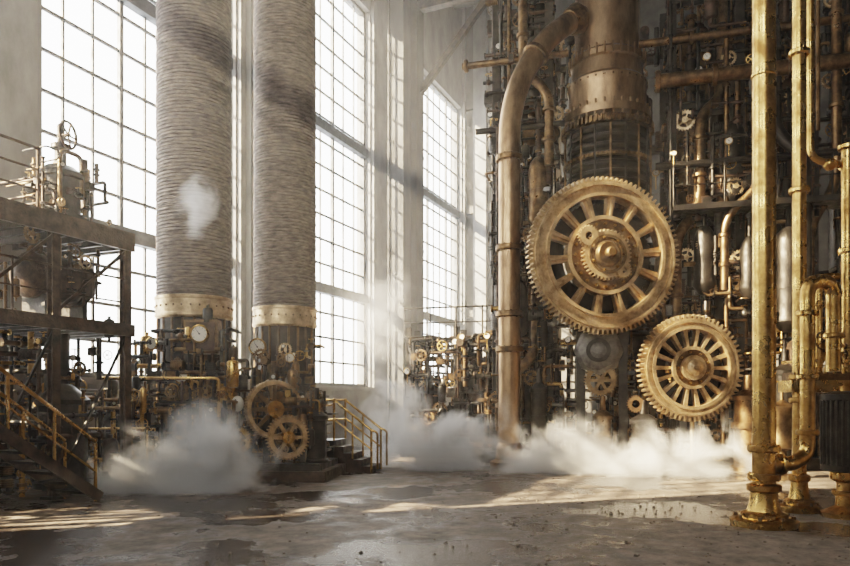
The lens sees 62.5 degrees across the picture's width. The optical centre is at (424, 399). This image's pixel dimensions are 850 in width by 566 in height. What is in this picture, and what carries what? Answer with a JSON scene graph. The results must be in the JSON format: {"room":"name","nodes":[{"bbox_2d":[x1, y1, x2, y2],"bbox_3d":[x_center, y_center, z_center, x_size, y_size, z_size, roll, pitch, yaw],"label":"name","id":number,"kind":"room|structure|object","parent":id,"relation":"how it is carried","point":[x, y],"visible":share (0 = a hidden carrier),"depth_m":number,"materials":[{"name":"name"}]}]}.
{"room":"steam factory hall","nodes":[
{"label":"steam factory hall","id":0,"kind":"room"},
{"bbox_2d":[0,0,465,488],"bbox_3d":[-5.870,-9.550,19.474,1.001,22.500,40.000,0,0,24],"label":"wall","id":1,"kind":"structure","parent":0,"point":[20,20],"depth_m":25.06,"materials":[{"name":"paint"}]},
{"bbox_2d":[42,0,232,377],"bbox_3d":[-6.933,-7.900,17.430,0.281,14.800,6.200,0,0,24],"label":"window","id":2,"kind":"structure","parent":1,"relation":"in","point":[146,9],"depth_m":16.69,"materials":[{"name":"glass"}]},
{"bbox_2d":[316,0,367,386],"bbox_3d":[-3.822,-7.900,24.418,0.281,14.800,7.100,0,0,24],"label":"window","id":3,"kind":"structure","parent":1,"relation":"in","point":[327,127],"depth_m":26.22,"materials":[{"name":"glass"}]},
{"bbox_2d":[424,74,459,387],"bbox_3d":[0.459,-7.900,34.033,0.280,14.800,6.150,0,0,24],"label":"window","id":4,"kind":"structure","parent":1,"relation":"in","point":[430,196],"depth_m":35.42,"materials":[{"name":"glass"}]},
{"bbox_2d":[0,435,849,565],"bbox_3d":[6.554,1.800,13.942,28.200,0.200,40.000,0,0,24],"label":"floor","id":5,"kind":"structure","parent":0,"point":[179,524],"depth_m":9.48,"materials":[{"name":"concrete"}]},
{"bbox_2d":[0,366,103,500],"bbox_3d":[-6.761,0.126,9.937,0.790,3.198,4.650,0,0,24],"label":"stair","id":6,"kind":"structure","parent":5,"relation":"on","point":[20,445],"depth_m":11.18,"materials":[{"name":"metal"}]},
{"bbox_2d":[0,120,136,499],"bbox_3d":[-7.868,-1.707,11.475,2.544,6.814,5.640,0,0,24],"label":"platform","id":7,"kind":"object","parent":5,"relation":"on","point":[54,281],"visible":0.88,"depth_m":12.59,"materials":[{"name":"metal"}]},
{"bbox_2d":[70,374,157,487],"bbox_3d":[-6.367,0.587,14.165,1.826,2.225,1.498,0,0,-12],"label":"valve manifold","id":8,"kind":"object","parent":5,"relation":"on","point":[143,473],"visible":0.39,"depth_m":13.77,"materials":[{"name":"metal"}]},
{"bbox_2d":[93,0,244,482],"bbox_3d":[-5.320,-9.527,15.760,3.100,22.454,2.880,0,0,0],"label":"stack","id":9,"kind":"object","parent":5,"relation":"on","point":[195,377],"visible":0.82,"depth_m":15.21,"materials":[{"name":"grey brick"}]},
{"bbox_2d":[253,4,253,367],"bbox_3d":[-4.702,-9.550,20.377,0.600,22.500,0.600,0,0,24],"label":"steel column","id":10,"kind":"structure","parent":5,"relation":"on","point":[253,4],"depth_m":20.31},
{"bbox_2d":[211,372,345,482],"bbox_3d":[-3.184,0.541,15.419,2.450,2.319,2.355,0,0,6],"label":"engine","id":11,"kind":"object","parent":5,"relation":"on","point":[306,418],"visible":0.97,"depth_m":14.76,"materials":[{"name":"metal"}]},
{"bbox_2d":[238,0,324,456],"bbox_3d":[-3.537,-9.512,17.214,2.195,22.424,2.244,0,0,0],"label":"stack","id":12,"kind":"object","parent":5,"relation":"on","point":[283,347],"visible":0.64,"depth_m":16.81,"materials":[{"name":"grey brick"}]},
{"bbox_2d":[326,398,387,472],"bbox_3d":[-1.867,0.829,16.841,1.776,1.742,1.023,0,0,10],"label":"steps","id":13,"kind":"structure","parent":5,"relation":"on","point":[355,461],"depth_m":16.41,"materials":[{"name":"metal"}]},
{"bbox_2d":[383,0,486,443],"bbox_3d":[1.707,-9.550,27.703,6.050,22.500,3.000,0,0,24],"label":"steel column","id":14,"kind":"structure","parent":5,"relation":"on","point":[407,85],"depth_m":27.59,"materials":[{"name":"metal"}]},
{"bbox_2d":[400,305,491,458],"bbox_3d":[1.023,-0.560,21.247,3.315,4.520,2.412,0,0,15],"label":"machinery","id":15,"kind":"object","parent":5,"relation":"on","point":[467,419],"visible":0.9,"depth_m":20.88,"materials":[{"name":"metal"}]},
{"bbox_2d":[149,491,849,565],"bbox_3d":[1.697,1.686,10.002,9.354,0.028,6.012,0,0,0],"label":"rubble","id":16,"kind":"object","parent":5,"relation":"on","point":[495,517],"visible":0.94,"depth_m":8.93,"materials":[{"name":"stone"}]},
{"bbox_2d":[490,2,588,467],"bbox_3d":[3.205,-4.572,18.507,3.303,12.545,0.998,0,0,-26],"label":"pipe","id":17,"kind":"object","parent":5,"relation":"on","point":[574,21],"visible":1,"depth_m":17.79,"materials":[{"name":"orange metal"}]},
{"bbox_2d":[481,0,849,472],"bbox_3d":[8.016,-5.860,19.007,12.802,15.120,5.200,0,0,15],"label":"machinery","id":18,"kind":"object","parent":5,"relation":"on","point":[709,208],"visible":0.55,"depth_m":17.95,"materials":[{"name":"metal"}]},
{"bbox_2d":[525,176,679,334],"bbox_3d":[4.408,-3.550,17.244,3.875,3.875,1.064,0,0,-8],"label":"wheel","id":19,"kind":"object","parent":18,"relation":"attached to","point":[607,255],"visible":1,"depth_m":17.15,"materials":[{"name":"brown metal"}]},
{"bbox_2d":[561,0,654,336],"bbox_3d":[5.070,-11.290,19.500,2.558,18.980,2.560,0,0,29],"label":"flue","id":20,"kind":"object","parent":18,"relation":"attached to","point":[609,128],"visible":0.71,"depth_m":18.63,"materials":[{"name":"metal"}]},
{"bbox_2d":[462,13,849,169],"bbox_3d":[6.834,-7.691,17.741,12.118,3.558,0.963,0,0,17],"label":"pipe","id":21,"kind":"object","parent":18,"relation":"attached to","point":[714,75],"visible":0.73,"depth_m":17.54,"materials":[{"name":"brown metal"}]},
{"bbox_2d":[636,314,743,421],"bbox_3d":[6.383,-0.770,16.811,2.579,2.579,0.670,0,0,-5],"label":"wheel","id":22,"kind":"object","parent":18,"relation":"attached to","point":[697,367],"visible":1,"depth_m":16.74,"materials":[{"name":"brown metal"}]},
{"bbox_2d":[776,381,791,479],"bbox_3d":[7.750,0.639,15.200,0.700,2.122,0.700,0,0,0],"label":"canister","id":23,"kind":"object","parent":5,"relation":"on","point":[783,408],"visible":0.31,"depth_m":14.97,"materials":[{"name":"gold metal"}]},
{"bbox_2d":[729,0,844,530],"bbox_3d":[5.015,-9.540,9.505,1.690,22.480,0.870,0,0,0],"label":"pipe","id":24,"kind":"object","parent":5,"relation":"on","point":[763,511],"visible":1,"depth_m":9.40,"materials":[{"name":"brown metal"}]},
{"bbox_2d":[778,0,849,513],"bbox_3d":[6.275,-9.540,10.985,1.802,22.480,0.942,0,0,-11],"label":"pipe","id":25,"kind":"object","parent":5,"relation":"on","point":[798,501],"visible":0.7,"depth_m":10.66,"materials":[{"name":"brown metal"}]},
{"bbox_2d":[819,386,849,519],"bbox_3d":[6.120,0.750,10.200,0.660,1.900,0.660,0,0,0],"label":"drum","id":26,"kind":"object","parent":5,"relation":"on","point":[834,406],"visible":0.99,"depth_m":10.04,"materials":[{"name":"metal"}]},
{"bbox_2d":[826,0,846,287],"bbox_3d":[13.600,-9.540,22.600,1.120,22.480,1.114,0,0,0],"label":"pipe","id":27,"kind":"object","parent":5,"relation":"on","point":[832,262],"visible":0.23,"depth_m":22.52,"materials":[{"name":"metal"}]},
{"bbox_2d":[453,0,480,9],"bbox_3d":[6.554,-20.550,13.942,28.200,1.100,40.000,0,0,24],"label":"ceiling","id":28,"kind":"structure","parent":0,"point":[469,4],"depth_m":35.40,"materials":[{"name":"metal"}]},
{"bbox_2d":[466,0,827,435],"bbox_3d":[14.496,-9.550,31.779,27.000,22.500,0.950,0,0,24],"label":"wall","id":29,"kind":"structure","parent":0,"point":[478,189],"depth_m":36.40,"materials":[{"name":"paint"}]}
]}

